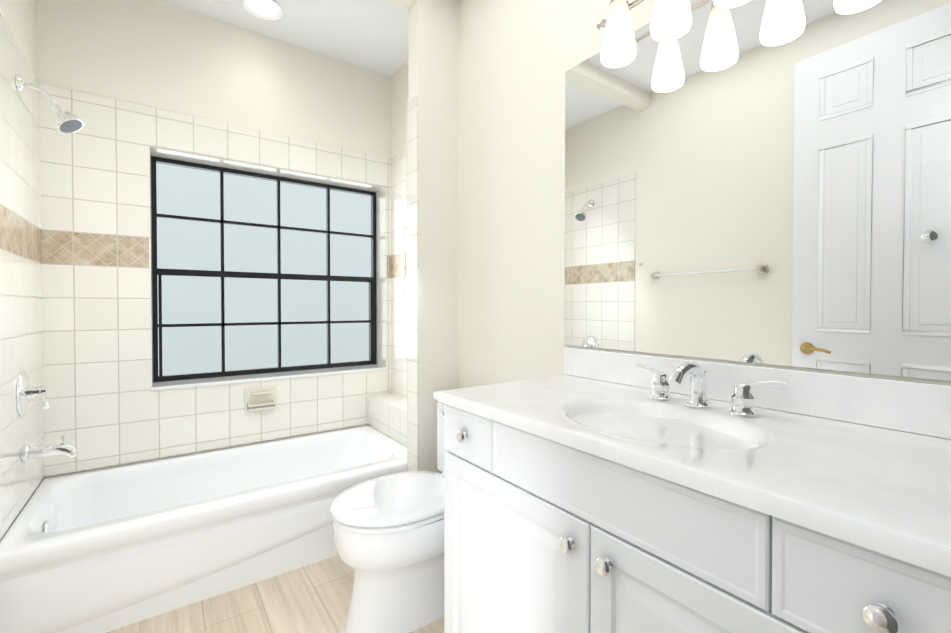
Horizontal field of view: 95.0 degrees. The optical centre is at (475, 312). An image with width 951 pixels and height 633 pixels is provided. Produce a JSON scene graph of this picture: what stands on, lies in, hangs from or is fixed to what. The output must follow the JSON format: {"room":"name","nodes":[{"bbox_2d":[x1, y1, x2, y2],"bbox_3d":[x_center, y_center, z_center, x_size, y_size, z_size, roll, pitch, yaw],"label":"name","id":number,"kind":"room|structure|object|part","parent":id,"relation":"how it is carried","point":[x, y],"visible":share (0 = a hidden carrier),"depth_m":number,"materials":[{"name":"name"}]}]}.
{"room":"bathroom","nodes":[
{"label":"bathroom","id":0,"kind":"room"},
{"bbox_2d":[0,0,41,540],"bbox_3d":[-1.162,-0.212,0.730,0.150,2.650,3.250,-1,1,-36],"label":"wall","id":1,"kind":"structure","parent":0,"point":[19,17],"depth_m":1.74,"materials":[{"name":"white paint"}]},
{"bbox_2d":[0,13,43,539],"bbox_3d":[-1.704,-0.135,1.621,0.008,1.743,0.757,-1,1,-36],"label":"wall tiles","id":2,"kind":"structure","parent":1,"relation":"attached to","point":[20,296],"depth_m":1.62,"materials":[{"name":"beige tile"}]},
{"bbox_2d":[16,370,48,415],"bbox_3d":[-1.678,0.305,1.672,0.087,0.172,0.181,-1,1,-36],"label":"shower valve","id":3,"kind":"object","parent":2,"relation":"attached to","point":[26,392],"visible":0.98,"depth_m":1.64,"materials":[{"name":"silver metal"}]},
{"bbox_2d":[21,435,77,461],"bbox_3d":[-1.653,0.531,1.699,0.155,0.096,0.060,-1,1,-36],"label":"tub spout","id":4,"kind":"object","parent":2,"relation":"attached to","point":[67,451],"visible":1,"depth_m":1.68,"materials":[{"name":"silver metal"}]},
{"bbox_2d":[16,74,83,133],"bbox_3d":[-1.631,-0.797,1.677,0.186,0.189,0.097,-1,1,-36],"label":"shower head","id":5,"kind":"object","parent":2,"relation":"attached to","point":[66,122],"visible":1,"depth_m":1.68},
{"bbox_2d":[36,0,390,479],"bbox_3d":[-1.302,-0.236,2.508,2.000,2.650,0.200,-1,1,-36],"label":"wall","id":6,"kind":"structure","parent":0,"point":[160,54],"depth_m":2.30,"materials":[{"name":"white paint"}]},
{"bbox_2d":[39,83,390,476],"bbox_3d":[-1.245,-0.145,2.422,1.690,1.743,0.008,-1,1,-36],"label":"wall tile","id":7,"kind":"structure","parent":6,"relation":"attached to","point":[107,407],"depth_m":2.10,"materials":[{"name":"beige tile"}]},
{"bbox_2d":[244,386,275,411],"bbox_3d":[-1.195,0.485,2.429,0.160,0.130,0.052,-1,1,-36],"label":"soap dish","id":8,"kind":"object","parent":7,"relation":"attached to","point":[259,398],"visible":1,"depth_m":2.43,"materials":[{"name":"ceramic"}]},
{"bbox_2d":[151,156,376,381],"bbox_3d":[-1.203,-0.230,2.666,1.245,1.186,0.049,-1,1,-36],"label":"window","id":9,"kind":"structure","parent":6,"relation":"in","point":[255,273],"depth_m":2.61,"materials":[{"name":"black"}]},
{"bbox_2d":[148,145,386,386],"bbox_3d":[-1.147,-0.227,2.589,1.265,1.210,0.150,-1,1,-36],"label":"window frame","id":10,"kind":"structure","parent":6,"relation":"attached to","point":[381,219],"depth_m":2.73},
{"bbox_2d":[150,364,387,390],"bbox_3d":[-1.141,0.375,2.589,1.265,0.018,0.170,-1,1,-36],"label":"window sill","id":11,"kind":"structure","parent":6,"relation":"attached to","point":[169,385],"depth_m":2.48,"materials":[{"name":"stone"}]},
{"bbox_2d":[106,555,443,632],"bbox_3d":[-0.411,1.131,1.288,2.100,0.050,3.250,-1,1,-36],"label":"floor","id":12,"kind":"structure","parent":0,"point":[315,597],"depth_m":1.62,"materials":[{"name":"brown wood"}]},
{"bbox_2d":[0,425,407,632],"bbox_3d":[-1.085,0.915,2.069,1.515,0.360,0.770,-1,1,-36],"label":"bathtub","id":13,"kind":"object","parent":12,"relation":"on","point":[104,550],"visible":0.83,"depth_m":1.73,"materials":[{"name":"white ceramic"}]},
{"bbox_2d":[330,391,445,632],"bbox_3d":[-0.182,0.729,1.682,0.741,0.742,0.460,-1,1,-36],"label":"toilet","id":14,"kind":"object","parent":12,"relation":"on","point":[388,534],"visible":0.54,"depth_m":1.49,"materials":[{"name":"ceramic"}]},
{"bbox_3d":[-0.286,0.675,1.606,0.484,0.028,0.386,-1,1,-36],"label":"lid","id":15,"kind":"part","parent":14,"relation":"part of","materials":[{"name":"ceramic"}]},
{"bbox_3d":[-0.286,0.703,1.607,0.469,0.021,0.374,-1,1,-36],"label":"seat","id":16,"kind":"part","parent":14,"relation":"part of","materials":[{"name":"ceramic"}]},
{"bbox_3d":[0.030,0.374,1.830,0.219,0.035,0.460,-1,1,-36],"label":"tank lid","id":17,"kind":"part","parent":14,"relation":"part of","materials":[{"name":"ceramic"}]},
{"bbox_3d":[0.032,0.552,1.833,0.203,0.317,0.440,-1,1,-36],"label":"tank","id":18,"kind":"part","parent":14,"relation":"part of","materials":[{"name":"ceramic"}]},
{"bbox_2d":[438,347,950,632],"bbox_3d":[0.432,0.614,0.994,0.564,0.991,1.104,-1,1,-36],"label":"bathroom vanity","id":19,"kind":"object","parent":12,"relation":"on","point":[595,491],"visible":1,"depth_m":0.81,"materials":[{"name":"white wood"}]},
{"bbox_2d":[636,361,788,416],"bbox_3d":[0.519,0.175,1.058,0.158,0.116,0.373,-1,1,-36],"label":"faucet","id":20,"kind":"object","parent":19,"relation":"on","point":[743,399],"depth_m":1.06,"materials":[{"name":"silver metal"}]},
{"bbox_2d":[161,0,407,76],"bbox_3d":[-0.411,-1.569,1.252,2.100,0.050,3.250,-1,1,-36],"label":"ceiling","id":21,"kind":"structure","parent":0,"point":[371,35],"depth_m":2.37,"materials":[{"name":"white paint"}]},
{"bbox_2d":[243,0,282,19],"bbox_3d":[-1.081,-1.552,2.218,0.184,0.008,0.184,-1,1,-36],"label":"recessed light","id":22,"kind":"object","parent":21,"relation":"in","point":[266,7],"depth_m":2.23,"materials":[{"name":"white glass"}]},
{"bbox_2d":[387,0,458,16],"bbox_3d":[-0.763,-1.506,1.733,1.690,0.090,0.100,-1,1,-36],"label":"ceiling beam","id":23,"kind":"structure","parent":0,"point":[451,6],"depth_m":2.10,"materials":[{"name":"white paint"}]},
{"bbox_2d":[408,0,459,473],"bbox_3d":[-0.186,-0.186,2.166,0.270,2.560,0.100,-1,1,-36],"label":"wall","id":24,"kind":"structure","parent":0,"point":[433,57],"depth_m":2.10,"materials":[{"name":"white paint"}]},
{"bbox_2d":[406,95,418,471],"bbox_3d":[-0.302,0.041,2.091,0.008,2.107,0.108,-1,1,-36],"label":"wall tiles","id":25,"kind":"structure","parent":24,"relation":"attached to","point":[412,200],"depth_m":2.08,"materials":[{"name":"beige tile"}]},
{"bbox_2d":[391,0,950,387],"bbox_3d":[0.319,-0.226,1.796,0.200,2.650,3.250,-1,1,-36],"label":"wall","id":26,"kind":"structure","parent":0,"point":[518,59],"depth_m":1.83,"materials":[{"name":"white paint"}]},
{"bbox_2d":[368,392,406,446],"bbox_3d":[-0.403,0.814,2.560,0.160,0.550,0.772,-1,1,-36],"label":"wall tile","id":27,"kind":"structure","parent":26,"relation":"attached to","point":[388,414],"depth_m":2.60,"materials":[{"name":"beige tile"}]},
{"bbox_2d":[391,149,406,397],"bbox_3d":[-0.335,-0.240,2.595,0.008,1.557,0.772,-1,1,-36],"label":"wall tile","id":28,"kind":"structure","parent":26,"relation":"attached to","point":[398,300],"depth_m":2.81,"materials":[{"name":"beige tile"}]},
{"bbox_2d":[402,226,406,296],"bbox_3d":[-0.424,-0.313,2.665,0.056,0.442,0.022,-1,1,-36],"label":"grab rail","id":29,"kind":"object","parent":28,"relation":"attached to","point":[404,228],"visible":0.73,"depth_m":2.65,"materials":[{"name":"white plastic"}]},
{"bbox_2d":[597,0,644,67],"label":"sconce","id":30,"kind":"object","parent":26,"relation":"attached to","point":[618,49],"depth_m":1.23,"materials":[{"name":"white glass"}]},
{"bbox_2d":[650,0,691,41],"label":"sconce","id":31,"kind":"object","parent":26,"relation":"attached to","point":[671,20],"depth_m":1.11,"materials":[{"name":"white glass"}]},
{"bbox_2d":[713,0,749,8],"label":"sconce","id":32,"kind":"object","parent":26,"relation":"attached to","point":[724,4],"depth_m":1.04,"materials":[{"name":"white glass"}]},
{"bbox_2d":[564,347,950,439],"bbox_3d":[0.651,0.182,1.146,0.022,0.100,1.104,-1,1,-36],"label":"backsplash","id":33,"kind":"structure","parent":26,"relation":"attached to","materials":[{"name":"stone"}]},
{"bbox_2d":[565,0,950,380],"bbox_3d":[0.667,-0.373,1.133,0.005,0.998,1.152,-1,1,-36],"label":"mirror","id":34,"kind":"object","parent":26,"relation":"attached to","point":[762,181],"visible":1,"depth_m":1.06,"materials":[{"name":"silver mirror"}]}
]}

